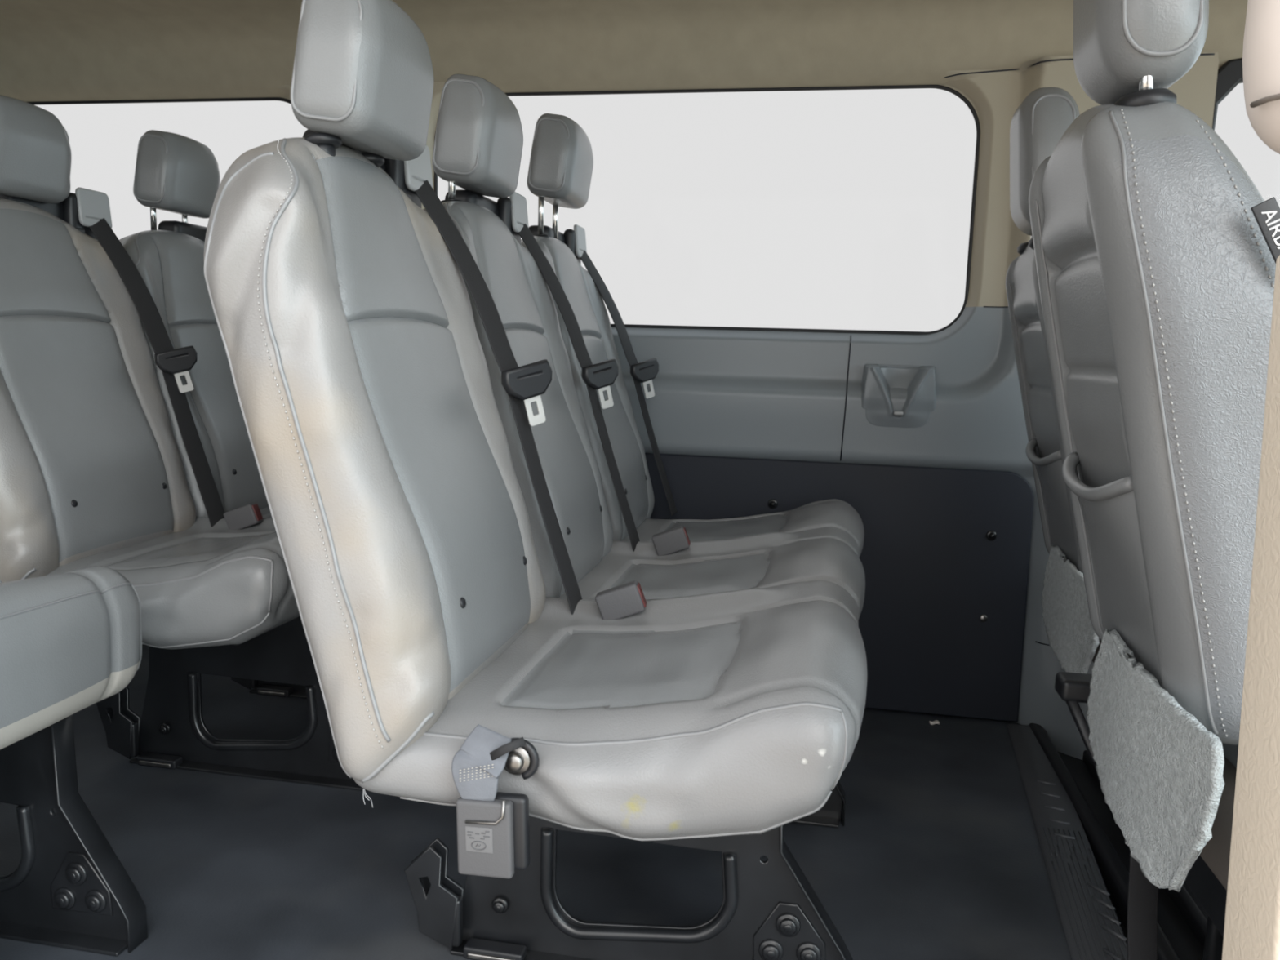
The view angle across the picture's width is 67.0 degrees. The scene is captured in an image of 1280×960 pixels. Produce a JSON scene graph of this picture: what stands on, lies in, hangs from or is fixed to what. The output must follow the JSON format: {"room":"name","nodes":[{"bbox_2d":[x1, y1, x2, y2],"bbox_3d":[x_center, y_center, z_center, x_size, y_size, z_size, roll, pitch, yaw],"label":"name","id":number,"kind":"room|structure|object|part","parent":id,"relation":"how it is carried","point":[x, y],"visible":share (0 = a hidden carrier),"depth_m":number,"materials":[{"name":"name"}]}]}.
{"room":"vehicle interior","nodes":[
{"label":"vehicle interior","id":0,"kind":"room"},
{"bbox_2d":[0,644,1071,959],"bbox_3d":[-0.892,0.596,1.641,3.280,0.030,1.880,3,8,10],"label":"floor","id":1,"kind":"structure","parent":0,"point":[937,854],"depth_m":1.57,"materials":[{"name":"rubber"}]},
{"bbox_2d":[0,565,147,956],"bbox_3d":[-1.043,0.025,1.141,0.717,1.229,0.486,3,8,10],"label":"seat","id":2,"kind":"object","parent":1,"relation":"on","point":[71,641],"visible":1,"depth_m":1.30,"materials":[{"name":"grey leather"}]},
{"bbox_2d":[0,565,141,728],"bbox_3d":[-0.973,0.213,1.151,0.527,0.190,0.486,3,8,10],"label":"seat cushion","id":3,"kind":"object","parent":2,"relation":"on","point":[70,641],"depth_m":1.19,"materials":[{"name":"grey leather"}]},
{"bbox_3d":[-0.759,0.547,1.313,0.095,0.086,0.004,3,8,10],"label":"bolt plate","id":4,"kind":"part","parent":2,"relation":"part of","materials":[{"name":"black paint"}]},
{"bbox_2d":[0,94,373,792],"bbox_3d":[-0.776,-0.075,1.862,0.727,1.251,0.922,3,8,10],"label":"seat","id":5,"kind":"object","parent":1,"relation":"on","point":[126,448],"visible":0.58,"depth_m":1.76,"materials":[{"name":"grey leather"}]},
{"bbox_3d":[-1.028,-0.365,1.657,0.064,0.186,0.277,3,8,10],"label":"shoulder panel","id":6,"kind":"part","parent":5,"relation":"part of","materials":[{"name":"grey leather"}]},
{"bbox_3d":[-0.956,-0.083,1.679,0.133,0.397,0.286,3,8,10],"label":"panel","id":7,"kind":"part","parent":5,"relation":"part of","materials":[{"name":"grey leather"}]},
{"bbox_3d":[-1.028,-0.139,1.680,0.280,0.679,0.453,3,8,10],"label":"backrest","id":8,"kind":"part","parent":5,"relation":"part of","materials":[{"name":"grey leather"}]},
{"bbox_3d":[-1.032,-0.567,2.050,0.011,0.086,0.011,5,8,25],"label":"post","id":9,"kind":"part","parent":5,"relation":"part of","materials":[{"name":"silver metal"}]},
{"bbox_2d":[46,506,300,649],"bbox_3d":[-0.695,0.123,1.879,0.550,0.186,0.885,3,8,10],"label":"seat cushion","id":10,"kind":"object","parent":5,"relation":"on","point":[201,576],"depth_m":1.50,"materials":[{"name":"grey leather"}]},
{"bbox_3d":[-1.013,-0.580,2.152,0.011,0.086,0.011,1,8,-4],"label":"post","id":11,"kind":"part","parent":5,"relation":"part of","materials":[{"name":"silver metal"}]},
{"bbox_3d":[-0.740,0.115,1.662,0.236,0.044,0.278,3,8,10],"label":"insert panel","id":12,"kind":"part","parent":5,"relation":"part of","materials":[{"name":"grey leather"}]},
{"bbox_3d":[-0.946,-0.420,2.086,0.064,0.186,0.277,3,8,10],"label":"shoulder panel","id":13,"kind":"part","parent":5,"relation":"part of","materials":[{"name":"grey leather"}]},
{"bbox_3d":[-0.945,-0.195,2.115,0.280,0.679,0.440,3,8,10],"label":"backrest","id":14,"kind":"part","parent":5,"relation":"part of","materials":[{"name":"grey leather"}]},
{"bbox_3d":[-0.874,-0.138,2.108,0.133,0.397,0.286,3,8,10],"label":"panel","id":15,"kind":"part","parent":5,"relation":"part of","materials":[{"name":"grey leather"}]},
{"bbox_3d":[-0.536,0.488,1.802,0.095,0.086,0.004,3,8,10],"label":"bolt plate","id":16,"kind":"part","parent":5,"relation":"part of","materials":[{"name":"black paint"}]},
{"bbox_2d":[203,0,866,959],"bbox_3d":[-0.003,-0.021,1.537,0.767,1.277,1.372,3,8,10],"label":"seat","id":17,"kind":"object","parent":1,"relation":"on","point":[500,628],"visible":1,"depth_m":1.06,"materials":[{"name":"grey leather"}]},
{"bbox_3d":[-0.295,-0.045,1.142,0.280,0.679,0.453,3,8,10],"label":"backrest","id":18,"kind":"part","parent":17,"relation":"part of","materials":[{"name":"grey leather"}]},
{"bbox_3d":[-0.295,-0.271,1.119,0.064,0.186,0.277,3,8,10],"label":"shoulder panel","id":19,"kind":"part","parent":17,"relation":"part of","materials":[{"name":"grey leather"}]},
{"bbox_3d":[-0.223,0.011,1.141,0.133,0.397,0.286,3,8,10],"label":"panel","id":20,"kind":"part","parent":17,"relation":"part of","materials":[{"name":"grey leather"}]},
{"bbox_3d":[-0.290,-0.460,1.492,0.011,0.066,0.011,1,8,-4],"label":"post","id":21,"kind":"part","parent":17,"relation":"part of","materials":[{"name":"silver metal"}]},
{"bbox_3d":[-0.213,-0.326,1.548,0.064,0.186,0.277,3,8,10],"label":"shoulder panel","id":22,"kind":"part","parent":17,"relation":"part of","materials":[{"name":"grey leather"}]},
{"bbox_3d":[-0.212,-0.101,1.577,0.280,0.679,0.440,3,8,10],"label":"backrest","id":23,"kind":"part","parent":17,"relation":"part of","materials":[{"name":"grey leather"}]},
{"bbox_3d":[-0.196,-0.537,1.916,0.011,0.112,0.011,1,8,-4],"label":"post","id":24,"kind":"part","parent":17,"relation":"part of","materials":[{"name":"silver metal"}]},
{"bbox_3d":[-0.141,-0.044,1.570,0.133,0.397,0.286,3,8,10],"label":"panel","id":25,"kind":"part","parent":17,"relation":"part of","materials":[{"name":"grey leather"}]},
{"bbox_3d":[-0.177,-0.550,2.017,0.011,0.112,0.011,5,8,25],"label":"post","id":26,"kind":"part","parent":17,"relation":"part of","materials":[{"name":"silver metal"}]},
{"bbox_3d":[-0.132,-0.381,1.977,0.064,0.186,0.277,3,8,10],"label":"shoulder panel","id":27,"kind":"part","parent":17,"relation":"part of","materials":[{"name":"grey leather"}]},
{"bbox_3d":[-0.131,-0.156,2.006,0.280,0.679,0.440,3,8,10],"label":"backrest","id":28,"kind":"part","parent":17,"relation":"part of","materials":[{"name":"grey leather"}]},
{"bbox_2d":[352,498,866,839],"bbox_3d":[0.087,0.190,1.554,0.566,0.186,1.325,3,8,10],"label":"seat cushion","id":29,"kind":"object","parent":17,"relation":"on","point":[647,678],"depth_m":0.99,"materials":[{"name":"grey leather"}]},
{"bbox_3d":[-0.059,-0.099,1.999,0.133,0.397,0.286,3,8,10],"label":"panel","id":30,"kind":"part","parent":17,"relation":"part of","materials":[{"name":"grey leather"}]},
{"bbox_3d":[-0.006,0.208,1.125,0.236,0.044,0.280,3,8,10],"label":"insert panel","id":31,"kind":"part","parent":17,"relation":"part of","materials":[{"name":"grey leather"}]},
{"bbox_3d":[0.083,0.153,1.555,0.244,0.040,0.280,3,8,10],"label":"insert panel","id":32,"kind":"part","parent":17,"relation":"part of","materials":[{"name":"grey leather"}]},
{"bbox_3d":[0.170,0.098,1.979,0.252,0.042,0.280,3,8,10],"label":"insert panel","id":33,"kind":"part","parent":17,"relation":"part of","materials":[{"name":"grey leather"}]},
{"bbox_3d":[0.194,0.585,1.245,0.095,0.086,0.004,3,8,10],"label":"bolt plate","id":34,"kind":"part","parent":17,"relation":"part of","materials":[{"name":"black paint"}]},
{"bbox_2d":[928,720,939,724],"bbox_3d":[0.667,0.549,2.191,0.022,0.010,0.012,3,8,10],"label":"paper scrap","id":35,"kind":"object","parent":1,"relation":"on","point":[935,722],"visible":1,"depth_m":2.19,"materials":[{"name":"white paper"}]},
{"bbox_2d":[1222,255,1279,959],"bbox_3d":[0.406,0.410,0.479,0.251,1.025,0.058,3,8,10],"label":"trim","id":36,"kind":"structure","parent":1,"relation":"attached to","point":[1251,931],"depth_m":0.46,"materials":[{"name":"beige plastic"}]},
{"bbox_2d":[1242,0,1279,154],"bbox_3d":[0.386,-0.331,0.397,0.228,0.386,0.061,3,8,10],"label":"trim","id":37,"kind":"structure","parent":36,"relation":"attached to","point":[1261,40],"depth_m":0.43,"materials":[{"name":"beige plastic"}]},
{"bbox_2d":[0,0,1247,102],"bbox_3d":[-0.137,-0.886,1.350,4.650,0.201,1.836,3,8,10],"label":"ceiling","id":38,"kind":"structure","parent":0,"point":[51,50],"depth_m":2.18,"materials":[{"name":"beige fabric"}]},
{"bbox_2d":[611,306,1093,759],"bbox_3d":[-0.581,0.065,2.403,3.500,1.039,0.168,3,8,10],"label":"wall","id":39,"kind":"structure","parent":0,"point":[950,397],"depth_m":2.18,"materials":[{"name":"grey plastic"}]},
{"bbox_2d":[26,97,291,105],"bbox_3d":[-1.316,-0.708,2.530,1.050,0.561,0.022,3,8,10],"label":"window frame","id":40,"kind":"structure","parent":39,"relation":"in","point":[280,99],"depth_m":2.47,"materials":[{"name":"black"}]},
{"bbox_2d":[434,84,980,334],"bbox_3d":[0.120,-0.630,2.267,1.285,0.561,0.022,3,8,10],"label":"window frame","id":41,"kind":"structure","parent":39,"relation":"in","point":[957,94],"depth_m":2.20,"materials":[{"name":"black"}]},
{"bbox_2d":[277,52,1218,306],"bbox_3d":[-0.547,-0.710,2.358,3.500,0.512,0.089,3,8,11],"label":"trim","id":42,"kind":"structure","parent":39,"relation":"attached to","point":[995,95],"depth_m":2.09,"materials":[{"name":"beige plastic"}]},
{"bbox_2d":[644,453,1033,721],"bbox_3d":[-0.007,0.218,2.319,1.780,0.574,0.021,3,8,10],"label":"trim","id":43,"kind":"structure","parent":39,"relation":"attached to","point":[944,556],"depth_m":2.20,"materials":[{"name":"black paint"}]},
{"bbox_2d":[1007,723,1127,959],"bbox_3d":[0.665,0.673,1.419,0.089,0.050,1.617,4,8,15],"label":"trim","id":44,"kind":"structure","parent":39,"relation":"attached to","point":[1091,926],"depth_m":1.59,"materials":[{"name":"black plastic"}]},
{"bbox_2d":[1028,722,1207,959],"bbox_3d":[1.310,0.738,1.256,1.600,0.102,1.850,3,8,10],"label":"trim","id":45,"kind":"structure","parent":39,"relation":"attached to","point":[1182,920],"depth_m":1.60,"materials":[{"name":"black plastic"}]},
{"bbox_2d":[1005,87,1101,673],"bbox_3d":[0.977,0.025,1.680,0.714,1.353,0.486,3,8,10],"label":"seat","id":46,"kind":"object","parent":45,"relation":"on","point":[1037,125],"visible":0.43,"depth_m":1.67,"materials":[{"name":"grey leather"}]},
{"bbox_3d":[0.738,-0.096,1.738,0.134,0.530,0.235,3,8,10],"label":"panel","id":47,"kind":"part","parent":46,"relation":"part of","materials":[{"name":"grey leather"}]},
{"bbox_3d":[0.812,-0.120,1.727,0.302,0.619,0.366,3,8,10],"label":"backrest","id":48,"kind":"part","parent":46,"relation":"part of","materials":[{"name":"grey leather"}]},
{"bbox_2d":[1028,0,1279,959],"bbox_3d":[0.757,0.069,0.997,0.685,1.353,0.533,3,8,10],"label":"seat","id":49,"kind":"object","parent":45,"relation":"on","point":[1157,251],"visible":0.95,"depth_m":0.88,"materials":[{"name":"grey leather"}]},
{"bbox_3d":[0.633,0.372,1.299,0.154,0.208,0.071,6,9,27],"label":"recliner lever","id":50,"kind":"part","parent":49,"relation":"part of","materials":[{"name":"black plastic"}]},
{"bbox_3d":[0.499,-0.049,1.036,0.134,0.530,0.235,3,8,10],"label":"panel","id":51,"kind":"part","parent":49,"relation":"part of","materials":[{"name":"grey leather"}]},
{"bbox_3d":[0.476,-0.378,0.909,0.014,0.050,0.012,3,8,10],"label":"post","id":52,"kind":"part","parent":49,"relation":"part of","materials":[{"name":"silver metal"}]},
{"bbox_3d":[0.574,-0.073,1.024,0.302,0.619,0.366,3,8,10],"label":"backrest","id":53,"kind":"part","parent":49,"relation":"part of","materials":[{"name":"grey leather"}]},
{"bbox_3d":[0.545,-0.030,0.858,0.261,0.542,0.043,3,8,10],"label":"panel","id":54,"kind":"part","parent":49,"relation":"part of","materials":[{"name":"grey plastic"}]},
{"bbox_3d":[0.824,0.573,1.054,0.380,0.345,0.340,3,8,10],"label":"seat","id":55,"kind":"part","parent":49,"relation":"part of","materials":[{"name":"black paint"}]},
{"bbox_2d":[1222,743,1238,768],"bbox_3d":[0.852,0.269,1.009,0.480,0.120,0.430,3,8,10],"label":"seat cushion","id":56,"kind":"object","parent":49,"relation":"on","point":[1230,751],"depth_m":0.99,"materials":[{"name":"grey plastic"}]},
{"bbox_2d":[1212,57,1243,130],"bbox_3d":[1.648,-0.600,1.941,1.037,0.504,0.030,3,8,10],"label":"window frame","id":57,"kind":"structure","parent":39,"relation":"in","point":[1229,75],"depth_m":1.98,"materials":[{"name":"black plastic"}]}
]}

